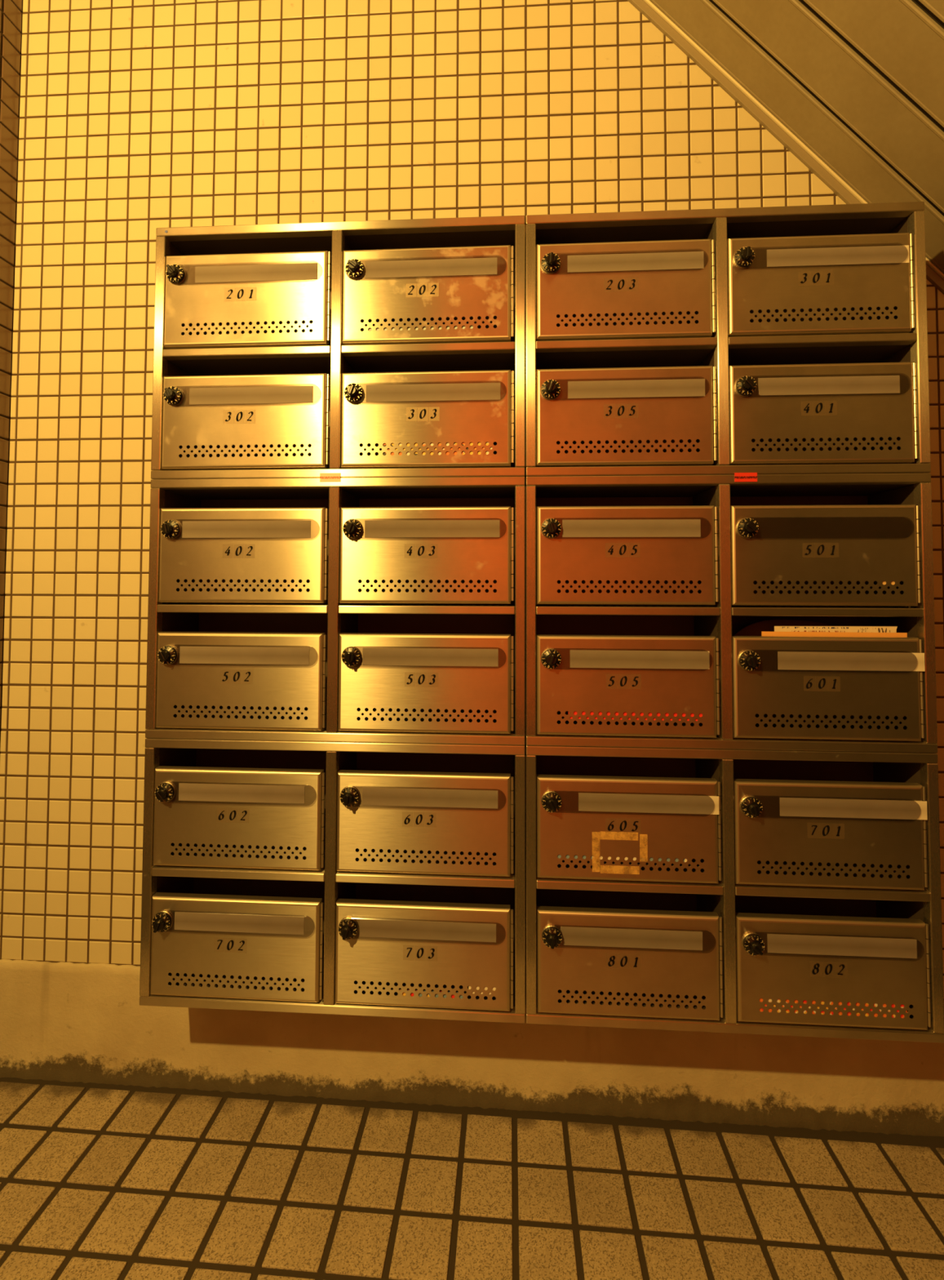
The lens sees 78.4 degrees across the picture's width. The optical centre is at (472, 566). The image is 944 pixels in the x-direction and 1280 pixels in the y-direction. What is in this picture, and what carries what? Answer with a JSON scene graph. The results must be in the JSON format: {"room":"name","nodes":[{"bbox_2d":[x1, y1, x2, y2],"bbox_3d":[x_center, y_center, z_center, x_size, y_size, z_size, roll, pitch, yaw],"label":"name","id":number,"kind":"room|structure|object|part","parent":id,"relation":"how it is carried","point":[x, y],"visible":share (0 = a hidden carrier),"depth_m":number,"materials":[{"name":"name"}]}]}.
{"room":"apartment building lobby","nodes":[
{"label":"apartment building lobby","id":0,"kind":"room"},
{"bbox_2d":[0,0,22,740],"bbox_3d":[-1.211,-0.439,-0.229,0.150,3.200,3.102,0,-2,3],"label":"wall","id":1,"kind":"structure","parent":0,"point":[11,11],"depth_m":1.30,"materials":[{"name":"brown tile"}]},
{"bbox_2d":[0,0,943,997],"bbox_3d":[1.012,-0.382,1.266,4.314,3.200,0.150,0,-2,3],"label":"wall","id":2,"kind":"structure","parent":0,"point":[137,117],"depth_m":1.28,"materials":[{"name":"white tile"}]},
{"bbox_2d":[139,737,525,1023],"bbox_3d":[-0.260,0.578,1.139,0.723,0.496,0.185,0,-2,3],"label":"mailboxes","id":3,"kind":"object","parent":2,"relation":"attached to","point":[333,860],"visible":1,"depth_m":1.07,"materials":[{"name":"metal"}]},
{"bbox_3d":[-0.580,0.664,1.069,0.018,0.019,0.014,20,-1,4],"label":"dial knob","id":4,"kind":"part","parent":3,"relation":"part of","materials":[{"name":"black plastic"}]},
{"bbox_3d":[-0.580,0.425,1.077,0.018,0.019,0.014,-40,-4,1],"label":"dial knob","id":5,"kind":"part","parent":3,"relation":"part of","materials":[{"name":"black plastic"}]},
{"bbox_3d":[-0.444,0.714,1.086,0.323,0.182,0.017,0,-2,3],"label":"door","id":6,"kind":"part","parent":3,"relation":"part of","materials":[{"name":"metal"}]},
{"bbox_2d":[151,837,325,881],"bbox_3d":[-0.436,0.580,1.161,0.332,0.015,0.156,0,-2,3],"label":"shelf","id":7,"kind":"object","parent":3,"relation":"attached to","point":[159,868],"depth_m":1.09,"materials":[{"name":"metal"}]},
{"bbox_3d":[-0.443,0.475,1.094,0.323,0.182,0.017,0,-2,3],"label":"door","id":8,"kind":"part","parent":3,"relation":"part of","materials":[{"name":"metal"}]},
{"bbox_2d":[174,911,304,934],"bbox_3d":[-0.435,0.664,1.078,0.248,0.032,0.001,0,-2,3],"label":"name card","id":9,"kind":"object","parent":3,"relation":"attached to","point":[183,921],"visible":1,"depth_m":1.08,"materials":[{"name":"white paper"}]},
{"bbox_2d":[178,782,304,804],"bbox_3d":[-0.433,0.425,1.086,0.242,0.032,0.001,0,-2,3],"label":"name card","id":10,"kind":"object","parent":3,"relation":"attached to","point":[187,792],"visible":1,"depth_m":1.09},
{"bbox_3d":[-0.259,0.579,1.151,0.020,0.462,0.157,0,-2,3],"label":"post","id":11,"kind":"part","parent":3,"relation":"part of","materials":[{"name":"metal"}]},
{"bbox_3d":[-0.228,0.664,1.049,0.018,0.019,0.014,20,-1,4],"label":"dial knob","id":12,"kind":"part","parent":3,"relation":"part of","materials":[{"name":"black plastic"}]},
{"bbox_3d":[-0.227,0.425,1.057,0.018,0.019,0.014,6,-2,4],"label":"dial knob","id":13,"kind":"part","parent":3,"relation":"part of","materials":[{"name":"black plastic"}]},
{"bbox_3d":[-0.255,0.582,1.228,0.685,0.462,0.006,0,-2,3],"label":"panel","id":14,"kind":"part","parent":3,"relation":"part of","materials":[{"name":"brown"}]},
{"bbox_3d":[-0.091,0.714,1.065,0.323,0.182,0.017,0,-2,4],"label":"door","id":15,"kind":"part","parent":3,"relation":"part of","materials":[{"name":"metal"}]},
{"bbox_3d":[-0.090,0.475,1.073,0.323,0.182,0.017,0,-2,3],"label":"door","id":16,"kind":"part","parent":3,"relation":"part of","materials":[{"name":"metal"}]},
{"bbox_2d":[335,848,515,888],"bbox_3d":[-0.083,0.580,1.141,0.332,0.015,0.156,0,-2,3],"label":"shelf","id":17,"kind":"object","parent":3,"relation":"attached to","point":[365,875],"depth_m":1.07,"materials":[{"name":"metal"}]},
{"bbox_2d":[359,918,496,942],"bbox_3d":[-0.082,0.665,1.057,0.252,0.032,0.001,0,-2,4],"label":"name card","id":18,"kind":"object","parent":3,"relation":"attached to","point":[399,929],"visible":1,"depth_m":1.06,"materials":[{"name":"white paper"}]},
{"bbox_2d":[362,787,497,808],"bbox_3d":[-0.078,0.426,1.065,0.251,0.032,0.001,0,-2,3],"label":"name card","id":19,"kind":"object","parent":3,"relation":"attached to","point":[371,796],"visible":1,"depth_m":1.06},
{"bbox_2d":[399,989,462,998],"bbox_3d":[-0.075,0.787,1.056,0.118,0.025,0.002,0,-3,3],"label":"leaflet","id":20,"kind":"object","parent":3,"relation":"in","point":[403,993],"visible":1,"depth_m":1.06,"materials":[{"name":"red paper"}]},
{"bbox_2d":[468,985,496,994],"bbox_3d":[0.021,0.735,1.052,0.055,0.085,0.002,0,-3,3],"label":"leaflet","id":21,"kind":"object","parent":3,"relation":"in","point":[486,988],"visible":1,"depth_m":1.05,"materials":[{"name":"white"}]},
{"bbox_2d":[145,476,525,745],"bbox_3d":[-0.259,0.081,1.156,0.723,0.496,0.185,0,-2,3],"label":"mailboxes","id":22,"kind":"object","parent":2,"relation":"attached to","point":[338,592],"visible":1,"depth_m":1.09,"materials":[{"name":"metal"}]},
{"bbox_3d":[-0.579,0.167,1.086,0.018,0.019,0.014,-29,-3,2],"label":"dial knob","id":23,"kind":"part","parent":22,"relation":"part of","materials":[{"name":"black plastic"}]},
{"bbox_3d":[-0.578,-0.072,1.094,0.018,0.019,0.014,-14,-3,3],"label":"dial knob","id":24,"kind":"part","parent":22,"relation":"part of","materials":[{"name":"black plastic"}]},
{"bbox_3d":[-0.442,0.217,1.103,0.323,0.182,0.017,0,-2,4],"label":"door","id":25,"kind":"part","parent":22,"relation":"part of","materials":[{"name":"metal"}]},
{"bbox_2d":[157,602,328,613],"bbox_3d":[-0.434,0.083,1.178,0.332,0.015,0.156,0,-2,3],"label":"shelf","id":26,"kind":"object","parent":22,"relation":"attached to","point":[162,607],"depth_m":1.10,"materials":[{"name":"metal"}]},
{"bbox_3d":[-0.441,-0.022,1.111,0.323,0.182,0.017,0,-2,3],"label":"door","id":27,"kind":"part","parent":22,"relation":"part of","materials":[{"name":"metal"}]},
{"bbox_2d":[179,646,309,664],"bbox_3d":[-0.432,0.168,1.095,0.252,0.032,0.001,0,-2,4],"label":"name card","id":28,"kind":"object","parent":22,"relation":"attached to","point":[188,655],"visible":1,"depth_m":1.09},
{"bbox_2d":[182,520,311,537],"bbox_3d":[-0.431,-0.071,1.103,0.251,0.032,0.001,0,-2,3],"label":"name card","id":29,"kind":"object","parent":22,"relation":"attached to","point":[190,529],"visible":1,"depth_m":1.10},
{"bbox_2d":[320,472,341,481],"bbox_3d":[-0.269,-0.170,1.098,0.040,0.016,0.001,0,-2,3],"label":"sticker","id":30,"kind":"object","parent":22,"relation":"attached to","point":[332,477],"visible":1,"depth_m":1.10,"materials":[{"name":"orange paper"}]},
{"bbox_3d":[-0.258,0.082,1.168,0.020,0.462,0.157,0,-2,3],"label":"post","id":31,"kind":"part","parent":22,"relation":"part of","materials":[{"name":"metal"}]},
{"bbox_3d":[-0.226,0.167,1.065,0.018,0.019,0.014,6,-2,4],"label":"dial knob","id":32,"kind":"part","parent":22,"relation":"part of","materials":[{"name":"black plastic"}]},
{"bbox_3d":[-0.225,-0.072,1.074,0.018,0.019,0.014,20,-1,4],"label":"dial knob","id":33,"kind":"part","parent":22,"relation":"part of","materials":[{"name":"black plastic"}]},
{"bbox_3d":[-0.254,0.085,1.245,0.685,0.462,0.006,0,-2,3],"label":"panel","id":34,"kind":"part","parent":22,"relation":"part of","materials":[{"name":"brown"}]},
{"bbox_3d":[-0.089,0.217,1.082,0.323,0.182,0.017,0,-2,3],"label":"door","id":35,"kind":"part","parent":22,"relation":"part of","materials":[{"name":"metal"}]},
{"bbox_3d":[-0.089,-0.022,1.090,0.323,0.182,0.017,0,-2,3],"label":"door","id":36,"kind":"part","parent":22,"relation":"part of","materials":[{"name":"metal"}]},
{"bbox_2d":[338,603,515,614],"bbox_3d":[-0.082,0.083,1.157,0.332,0.015,0.156,0,-2,3],"label":"shelf","id":37,"kind":"object","parent":22,"relation":"attached to","point":[344,608],"depth_m":1.08,"materials":[{"name":"metal"}]},
{"bbox_2d":[362,648,498,666],"bbox_3d":[-0.078,0.168,1.075,0.254,0.032,0.001,0,-2,3],"label":"name card","id":38,"kind":"object","parent":22,"relation":"attached to","point":[371,656],"visible":1,"depth_m":1.07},
{"bbox_2d":[364,520,500,537],"bbox_3d":[-0.075,-0.071,1.083,0.254,0.032,0.001,0,-2,3],"label":"name card","id":39,"kind":"object","parent":22,"relation":"attached to","point":[373,528],"visible":1,"depth_m":1.08,"materials":[{"name":"white paper"}]},
{"bbox_2d":[151,215,525,479],"bbox_3d":[-0.257,-0.416,1.173,0.723,0.496,0.185,0,-2,3],"label":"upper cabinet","id":40,"kind":"object","parent":2,"relation":"attached to","point":[315,333],"visible":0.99,"depth_m":1.11,"materials":[{"name":"metal"}]},
{"bbox_3d":[-0.577,-0.330,1.103,0.018,0.019,0.014,-29,-3,2],"label":"dial knob","id":41,"kind":"part","parent":40,"relation":"part of","materials":[{"name":"black plastic"}]},
{"bbox_3d":[-0.577,-0.569,1.111,0.018,0.019,0.014,-40,-4,1],"label":"dial knob","id":42,"kind":"part","parent":40,"relation":"part of","materials":[{"name":"black plastic"}]},
{"bbox_3d":[-0.441,-0.280,1.120,0.323,0.182,0.017,0,-2,3],"label":"door","id":43,"kind":"part","parent":40,"relation":"part of","materials":[{"name":"metal"}]},
{"bbox_3d":[-0.440,-0.519,1.128,0.323,0.182,0.017,0,-2,3],"label":"door","id":44,"kind":"part","parent":40,"relation":"part of","materials":[{"name":"metal"}]},
{"bbox_2d":[163,346,330,381],"bbox_3d":[-0.433,-0.414,1.195,0.332,0.015,0.156,0,-2,3],"label":"shelf","id":45,"kind":"object","parent":40,"relation":"attached to","point":[185,361],"depth_m":1.14,"materials":[{"name":"metal"}]},
{"bbox_2d":[189,386,313,404],"bbox_3d":[-0.425,-0.330,1.112,0.244,0.032,0.001,0,-2,3],"label":"name card","id":46,"kind":"object","parent":40,"relation":"attached to","point":[280,394],"visible":1,"depth_m":1.11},
{"bbox_2d":[195,262,317,283],"bbox_3d":[-0.418,-0.568,1.119,0.242,0.032,0.001,0,-2,3],"label":"name card","id":47,"kind":"object","parent":40,"relation":"attached to","point":[307,271],"visible":1,"depth_m":1.12,"materials":[{"name":"white paper"}]},
{"bbox_3d":[-0.257,-0.415,1.185,0.020,0.462,0.157,0,-2,3],"label":"post","id":48,"kind":"part","parent":40,"relation":"part of","materials":[{"name":"metal"}]},
{"bbox_3d":[-0.225,-0.330,1.082,0.018,0.019,0.014,20,-1,4],"label":"dial knob","id":49,"kind":"part","parent":40,"relation":"part of","materials":[{"name":"black plastic"}]},
{"bbox_3d":[-0.225,-0.569,1.091,0.019,0.018,0.014,39,1,4],"label":"dial knob","id":50,"kind":"part","parent":40,"relation":"part of","materials":[{"name":"black plastic"}]},
{"bbox_3d":[-0.252,-0.412,1.262,0.685,0.462,0.006,0,-2,3],"label":"panel","id":51,"kind":"part","parent":40,"relation":"part of","materials":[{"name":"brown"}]},
{"bbox_2d":[368,325,473,331],"bbox_3d":[-0.099,-0.444,1.100,0.202,0.024,0.003,0,-2,3],"label":"leaflet","id":52,"kind":"object","parent":40,"relation":"in","point":[416,328],"visible":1,"depth_m":1.10,"materials":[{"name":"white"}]},
{"bbox_3d":[-0.088,-0.280,1.099,0.323,0.182,0.017,0,-2,3],"label":"door","id":53,"kind":"part","parent":40,"relation":"part of","materials":[{"name":"metal"}]},
{"bbox_3d":[-0.088,-0.519,1.107,0.323,0.182,0.017,0,-2,3],"label":"door","id":54,"kind":"part","parent":40,"relation":"part of","materials":[{"name":"metal"}]},
{"bbox_2d":[341,342,515,377],"bbox_3d":[-0.080,-0.414,1.174,0.332,0.015,0.156,0,-2,3],"label":"shelf","id":55,"kind":"object","parent":40,"relation":"attached to","point":[357,357],"depth_m":1.12,"materials":[{"name":"metal"}]},
{"bbox_2d":[364,257,497,278],"bbox_3d":[-0.078,-0.568,1.099,0.252,0.032,0.001,0,-2,3],"label":"name card","id":56,"kind":"object","parent":40,"relation":"attached to","point":[473,266],"visible":1,"depth_m":1.10,"materials":[{"name":"white paper"}]},
{"bbox_2d":[366,382,500,401],"bbox_3d":[-0.074,-0.329,1.091,0.255,0.032,0.001,0,-2,3],"label":"name card","id":57,"kind":"object","parent":40,"relation":"attached to","point":[471,391],"visible":1,"depth_m":1.09,"materials":[{"name":"white paper"}]},
{"bbox_2d":[382,441,492,455],"bbox_3d":[-0.065,-0.257,1.092,0.209,0.128,0.003,0,-2,3],"label":"leaflet","id":58,"kind":"object","parent":40,"relation":"in","point":[424,444],"visible":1,"depth_m":1.09,"materials":[{"name":"white paper"}]},
{"bbox_2d":[0,959,943,1136],"bbox_3d":[0.056,0.990,1.196,2.214,0.258,0.018,0,-2,3],"label":"baseboard","id":59,"kind":"structure","parent":2,"relation":"attached to","point":[62,1021],"depth_m":1.20,"materials":[{"name":"beige concrete"}]},
{"bbox_2d":[524,201,931,477],"bbox_3d":[0.466,-0.415,1.130,0.723,0.496,0.185,0,-2,3],"label":"mailboxes","id":60,"kind":"object","parent":2,"relation":"attached to","point":[734,322],"visible":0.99,"depth_m":1.07,"materials":[{"name":"metal"}]},
{"bbox_3d":[0.145,-0.330,1.061,0.018,0.019,0.014,20,-1,4],"label":"dial knob","id":61,"kind":"part","parent":60,"relation":"part of","materials":[{"name":"black plastic"}]},
{"bbox_3d":[0.147,-0.568,1.069,0.018,0.019,0.014,6,-2,4],"label":"dial knob","id":62,"kind":"part","parent":60,"relation":"part of","materials":[{"name":"black plastic"}]},
{"bbox_3d":[0.283,-0.518,1.086,0.323,0.182,0.017,0,-2,3],"label":"door","id":63,"kind":"part","parent":60,"relation":"part of","materials":[{"name":"metal"}]},
{"bbox_3d":[0.282,-0.280,1.077,0.323,0.182,0.017,0,-2,4],"label":"door","id":64,"kind":"part","parent":60,"relation":"part of","materials":[{"name":"metal"}]},
{"bbox_2d":[536,337,717,369],"bbox_3d":[0.290,-0.413,1.153,0.332,0.015,0.156,0,-2,3],"label":"shelf","id":65,"kind":"object","parent":60,"relation":"attached to","point":[552,353],"depth_m":1.10,"materials":[{"name":"metal"}]},
{"bbox_2d":[568,251,704,272],"bbox_3d":[0.304,-0.568,1.077,0.250,0.032,0.001,0,-2,3],"label":"name card","id":66,"kind":"object","parent":60,"relation":"attached to","point":[691,260],"visible":1,"depth_m":1.08,"materials":[{"name":"white paper"}]},
{"bbox_2d":[568,378,705,398],"bbox_3d":[0.303,-0.329,1.069,0.250,0.032,0.001,0,-2,4],"label":"name card","id":67,"kind":"object","parent":60,"relation":"attached to","point":[686,387],"visible":1,"depth_m":1.07,"materials":[{"name":"white paper"}]},
{"bbox_3d":[0.467,-0.414,1.143,0.020,0.462,0.157,0,-2,3],"label":"post","id":68,"kind":"part","parent":60,"relation":"part of","materials":[{"name":"metal"}]},
{"bbox_3d":[0.471,-0.412,1.219,0.685,0.462,0.006,0,-2,3],"label":"panel","id":69,"kind":"part","parent":60,"relation":"part of","materials":[{"name":"brown"}]},
{"bbox_3d":[0.499,-0.568,1.048,0.018,0.019,0.014,6,-2,4],"label":"dial knob","id":70,"kind":"part","parent":60,"relation":"part of","materials":[{"name":"black plastic"}]},
{"bbox_3d":[0.498,-0.329,1.040,0.018,0.019,0.014,-40,-4,1],"label":"dial knob","id":71,"kind":"part","parent":60,"relation":"part of","materials":[{"name":"black plastic"}]},
{"bbox_3d":[0.636,-0.518,1.065,0.323,0.182,0.017,0,-2,3],"label":"door","id":72,"kind":"part","parent":60,"relation":"part of","materials":[{"name":"metal"}]},
{"bbox_3d":[0.635,-0.279,1.056,0.323,0.182,0.017,0,-2,4],"label":"door","id":73,"kind":"part","parent":60,"relation":"part of","materials":[{"name":"metal"}]},
{"bbox_2d":[728,333,917,365],"bbox_3d":[0.643,-0.413,1.132,0.332,0.015,0.156,0,-2,3],"label":"shelf","id":74,"kind":"object","parent":60,"relation":"attached to","point":[744,348],"depth_m":1.08,"materials":[{"name":"metal"}]},
{"bbox_2d":[758,375,900,395],"bbox_3d":[0.646,-0.329,1.048,0.248,0.032,0.001,0,-2,4],"label":"name card","id":75,"kind":"object","parent":60,"relation":"attached to","point":[873,384],"visible":1,"depth_m":1.05,"materials":[{"name":"white paper"}]},
{"bbox_2d":[767,244,910,266],"bbox_3d":[0.667,-0.567,1.056,0.250,0.032,0.001,0,-2,3],"label":"name card","id":76,"kind":"object","parent":60,"relation":"attached to","point":[882,254],"visible":1,"depth_m":1.06,"materials":[{"name":"white paper"}]},
{"bbox_2d":[524,473,937,752],"bbox_3d":[0.465,0.082,1.113,0.723,0.496,0.185,0,-2,3],"label":"mailboxes","id":77,"kind":"object","parent":2,"relation":"attached to","point":[793,547],"visible":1,"depth_m":1.05,"materials":[{"name":"metal"}]},
{"bbox_3d":[0.144,0.168,1.044,0.018,0.019,0.014,20,-1,4],"label":"dial knob","id":78,"kind":"part","parent":77,"relation":"part of","materials":[{"name":"black plastic"}]},
{"bbox_3d":[0.146,-0.071,1.052,0.018,0.019,0.014,-14,-3,3],"label":"dial knob","id":79,"kind":"part","parent":77,"relation":"part of","materials":[{"name":"black plastic"}]},
{"bbox_3d":[0.281,0.218,1.060,0.323,0.182,0.017,0,-2,4],"label":"door","id":80,"kind":"part","parent":77,"relation":"part of","materials":[{"name":"metal"}]},
{"bbox_3d":[0.282,-0.021,1.069,0.323,0.182,0.017,0,-2,3],"label":"door","id":81,"kind":"part","parent":77,"relation":"part of","materials":[{"name":"metal"}]},
{"bbox_2d":[536,604,720,615],"bbox_3d":[0.289,0.084,1.136,0.332,0.015,0.156,0,-2,3],"label":"shelf","id":82,"kind":"object","parent":77,"relation":"attached to","point":[541,609],"depth_m":1.06,"materials":[{"name":"metal"}]},
{"bbox_2d":[562,519,701,537],"bbox_3d":[0.292,-0.071,1.061,0.250,0.032,0.001,0,-2,3],"label":"name card","id":83,"kind":"object","parent":77,"relation":"attached to","point":[623,527],"visible":1,"depth_m":1.06,"materials":[{"name":"white paper"}]},
{"bbox_2d":[569,711,702,720],"bbox_3d":[0.304,0.227,1.053,0.255,0.102,0.003,0,-2,3],"label":"leaflet","id":84,"kind":"object","parent":77,"relation":"in","point":[675,714],"visible":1,"depth_m":1.05,"materials":[{"name":"red paper"}]},
{"bbox_2d":[570,649,710,669],"bbox_3d":[0.304,0.169,1.052,0.250,0.032,0.001,0,-2,4],"label":"name card","id":85,"kind":"object","parent":77,"relation":"attached to","point":[579,658],"visible":1,"depth_m":1.05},
{"bbox_3d":[0.470,0.085,1.202,0.685,0.462,0.006,0,-2,3],"label":"panel","id":86,"kind":"part","parent":77,"relation":"part of","materials":[{"name":"brown"}]},
{"bbox_3d":[0.465,0.083,1.126,0.020,0.462,0.157,0,-2,3],"label":"post","id":87,"kind":"part","parent":77,"relation":"part of","materials":[{"name":"metal"}]},
{"bbox_2d":[734,472,757,481],"bbox_3d":[0.499,-0.163,1.053,0.040,0.016,0.001,0,-2,3],"label":"sticker","id":88,"kind":"object","parent":77,"relation":"attached to","point":[739,477],"visible":1,"depth_m":1.05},
{"bbox_3d":[0.497,-0.071,1.031,0.019,0.018,0.014,39,1,4],"label":"dial knob","id":89,"kind":"part","parent":77,"relation":"part of","materials":[{"name":"black plastic"}]},
{"bbox_3d":[0.496,0.167,1.023,0.018,0.019,0.014,-14,-3,3],"label":"dial knob","id":90,"kind":"part","parent":77,"relation":"part of","materials":[{"name":"black plastic"}]},
{"bbox_2d":[733,619,831,635],"bbox_3d":[0.603,0.177,1.104,0.211,0.153,0.024,0,-2,7],"label":"magazine","id":91,"kind":"object","parent":77,"relation":"in","point":[756,628],"visible":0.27,"depth_m":1.10,"materials":[{"name":"brown paper"}]},
{"bbox_3d":[0.634,-0.021,1.048,0.323,0.182,0.017,0,-2,4],"label":"door","id":92,"kind":"part","parent":77,"relation":"part of","materials":[{"name":"metal"}]},
{"bbox_3d":[0.633,0.217,1.039,0.323,0.182,0.017,0,-2,4],"label":"door","id":93,"kind":"part","parent":77,"relation":"part of","materials":[{"name":"metal"}]},
{"bbox_2d":[732,604,924,617],"bbox_3d":[0.641,0.084,1.115,0.332,0.015,0.156,0,-2,3],"label":"shelf","id":94,"kind":"object","parent":77,"relation":"attached to","point":[738,611],"depth_m":1.04,"materials":[{"name":"metal"}]},
{"bbox_2d":[761,631,907,637],"bbox_3d":[0.659,0.188,1.053,0.258,0.138,0.002,0,-2,3],"label":"envelope","id":95,"kind":"object","parent":77,"relation":"in","point":[763,633],"visible":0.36,"depth_m":1.05,"materials":[{"name":"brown paper"}]},
{"bbox_2d":[774,626,897,632],"bbox_3d":[0.667,0.183,1.060,0.218,0.149,0.002,0,-2,3],"label":"envelope","id":96,"kind":"object","parent":77,"relation":"in","point":[777,628],"visible":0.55,"depth_m":1.06,"materials":[{"name":"white paper"}]},
{"bbox_2d":[777,651,925,671],"bbox_3d":[0.674,0.168,1.030,0.252,0.032,0.001,0,-2,4],"label":"name card","id":97,"kind":"object","parent":77,"relation":"attached to","point":[792,660],"visible":1,"depth_m":1.03,"materials":[{"name":"white paper"}]},
{"bbox_2d":[882,581,895,584],"bbox_3d":[0.744,-0.004,1.035,0.030,0.075,0.003,0,-2,3],"label":"leaflet","id":98,"kind":"object","parent":77,"relation":"in","point":[883,582],"visible":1,"depth_m":1.03,"materials":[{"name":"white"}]},
{"bbox_2d":[524,742,943,1043],"bbox_3d":[0.463,0.579,1.097,0.723,0.496,0.185,0,-2,3],"label":"mailboxes","id":99,"kind":"object","parent":2,"relation":"attached to","point":[751,872],"visible":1,"depth_m":1.03,"materials":[{"name":"metal"}]},
{"bbox_3d":[0.143,0.426,1.035,0.018,0.019,0.014,-29,-3,2],"label":"dial knob","id":100,"kind":"part","parent":99,"relation":"part of","materials":[{"name":"black plastic"}]},
{"bbox_3d":[0.143,0.665,1.027,0.018,0.019,0.014,6,-1,4],"label":"dial knob","id":101,"kind":"part","parent":99,"relation":"part of","materials":[{"name":"black plastic"}]},
{"bbox_2d":[557,854,687,862],"bbox_3d":[0.270,0.487,1.046,0.232,0.085,0.003,0,-2,3],"label":"leaflet","id":102,"kind":"object","parent":99,"relation":"in","point":[567,856],"visible":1,"depth_m":1.04,"materials":[{"name":"paper"}]},
{"bbox_3d":[0.280,0.476,1.052,0.323,0.182,0.017,0,-2,3],"label":"door","id":103,"kind":"part","parent":99,"relation":"part of","materials":[{"name":"metal"}]},
{"bbox_3d":[0.280,0.715,1.044,0.323,0.182,0.017,0,-2,3],"label":"door","id":104,"kind":"part","parent":99,"relation":"part of","materials":[{"name":"metal"}]},
{"bbox_2d":[536,844,724,894],"bbox_3d":[0.288,0.581,1.119,0.332,0.015,0.156,0,-2,3],"label":"shelf","id":105,"kind":"object","parent":99,"relation":"attached to","point":[544,881],"depth_m":1.04,"materials":[{"name":"metal"}]},
{"bbox_2d":[560,926,702,950],"bbox_3d":[0.285,0.666,1.036,0.251,0.032,0.001,0,-2,3],"label":"name card","id":106,"kind":"object","parent":99,"relation":"attached to","point":[582,936],"visible":1,"depth_m":1.04,"materials":[{"name":"white paper"}]},
{"bbox_2d":[578,792,719,814],"bbox_3d":[0.318,0.427,1.042,0.249,0.032,0.001,0,-2,3],"label":"name card","id":107,"kind":"object","parent":99,"relation":"attached to","point":[615,802],"visible":1,"depth_m":1.04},
{"bbox_3d":[0.468,0.582,1.186,0.685,0.462,0.006,0,-2,3],"label":"panel","id":108,"kind":"part","parent":99,"relation":"part of","materials":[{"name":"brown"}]},
{"bbox_3d":[0.464,0.580,1.109,0.020,0.462,0.157,0,-2,3],"label":"post","id":109,"kind":"part","parent":99,"relation":"part of","materials":[{"name":"metal"}]},
{"bbox_3d":[0.496,0.426,1.014,0.018,0.019,0.014,-14,-3,3],"label":"dial knob","id":110,"kind":"part","parent":99,"relation":"part of","materials":[{"name":"black plastic"}]},
{"bbox_3d":[0.496,0.665,1.006,0.019,0.018,0.014,39,0,4],"label":"dial knob","id":111,"kind":"part","parent":99,"relation":"part of","materials":[{"name":"black plastic"}]},
{"bbox_3d":[0.633,0.476,1.031,0.323,0.182,0.017,0,-2,3],"label":"door","id":112,"kind":"part","parent":99,"relation":"part of","materials":[{"name":"metal"}]},
{"bbox_3d":[0.632,0.715,1.023,0.323,0.182,0.017,0,-2,3],"label":"door","id":113,"kind":"part","parent":99,"relation":"part of","materials":[{"name":"metal"}]},
{"bbox_2d":[735,860,930,902],"bbox_3d":[0.640,0.581,1.098,0.332,0.015,0.156,0,-2,3],"label":"shelf","id":114,"kind":"object","parent":99,"relation":"attached to","point":[743,887],"depth_m":1.02,"materials":[{"name":"metal"}]},
{"bbox_2d":[760,998,907,1017],"bbox_3d":[0.632,0.740,1.017,0.252,0.122,0.003,0,-2,3],"label":"leaflet","id":115,"kind":"object","parent":99,"relation":"in","point":[770,1000],"visible":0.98,"depth_m":1.01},
{"bbox_2d":[767,933,917,958],"bbox_3d":[0.649,0.665,1.015,0.253,0.032,0.001,0,-2,3],"label":"name card","id":116,"kind":"object","parent":99,"relation":"attached to","point":[779,944],"visible":1,"depth_m":1.01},
{"bbox_2d":[780,797,928,819],"bbox_3d":[0.673,0.427,1.021,0.250,0.032,0.001,0,-2,3],"label":"name card","id":117,"kind":"object","parent":99,"relation":"attached to","point":[789,806],"visible":1,"depth_m":1.02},
{"bbox_2d":[626,0,943,294],"bbox_3d":[1.084,-0.470,1.185,2.577,2.683,0.016,0,-2,3],"label":"trim","id":118,"kind":"structure","parent":2,"relation":"attached to","point":[655,15],"depth_m":1.23,"materials":[{"name":"beige"}]},
{"bbox_2d":[0,1077,943,1279],"bbox_3d":[0.383,1.067,-0.406,3.801,0.212,3.301,0,-2,4],"label":"floor","id":119,"kind":"structure","parent":0,"point":[99,1181],"depth_m":1.01,"materials":[{"name":"brown tile"}]},
{"bbox_2d":[650,0,943,272],"bbox_3d":[1.114,-0.548,0.640,2.666,2.769,1.101,0,-2,3],"label":"ceiling","id":120,"kind":"structure","parent":0,"point":[860,83],"depth_m":1.08,"materials":[{"name":"grey"}]},
{"bbox_3d":[1.070,-0.497,1.036,0.008,3.640,0.100,-44,-4,1],"label":"panel","id":121,"kind":"part","parent":120,"relation":"part of","materials":[{"name":"paint"}]},
{"bbox_3d":[1.063,-0.501,0.926,0.008,3.640,0.100,-44,-4,1],"label":"panel","id":122,"kind":"part","parent":120,"relation":"part of","materials":[{"name":"paint"}]},
{"bbox_3d":[1.057,-0.505,0.816,0.008,3.640,0.100,-44,-4,1],"label":"panel","id":123,"kind":"part","parent":120,"relation":"part of","materials":[{"name":"paint"}]}
]}

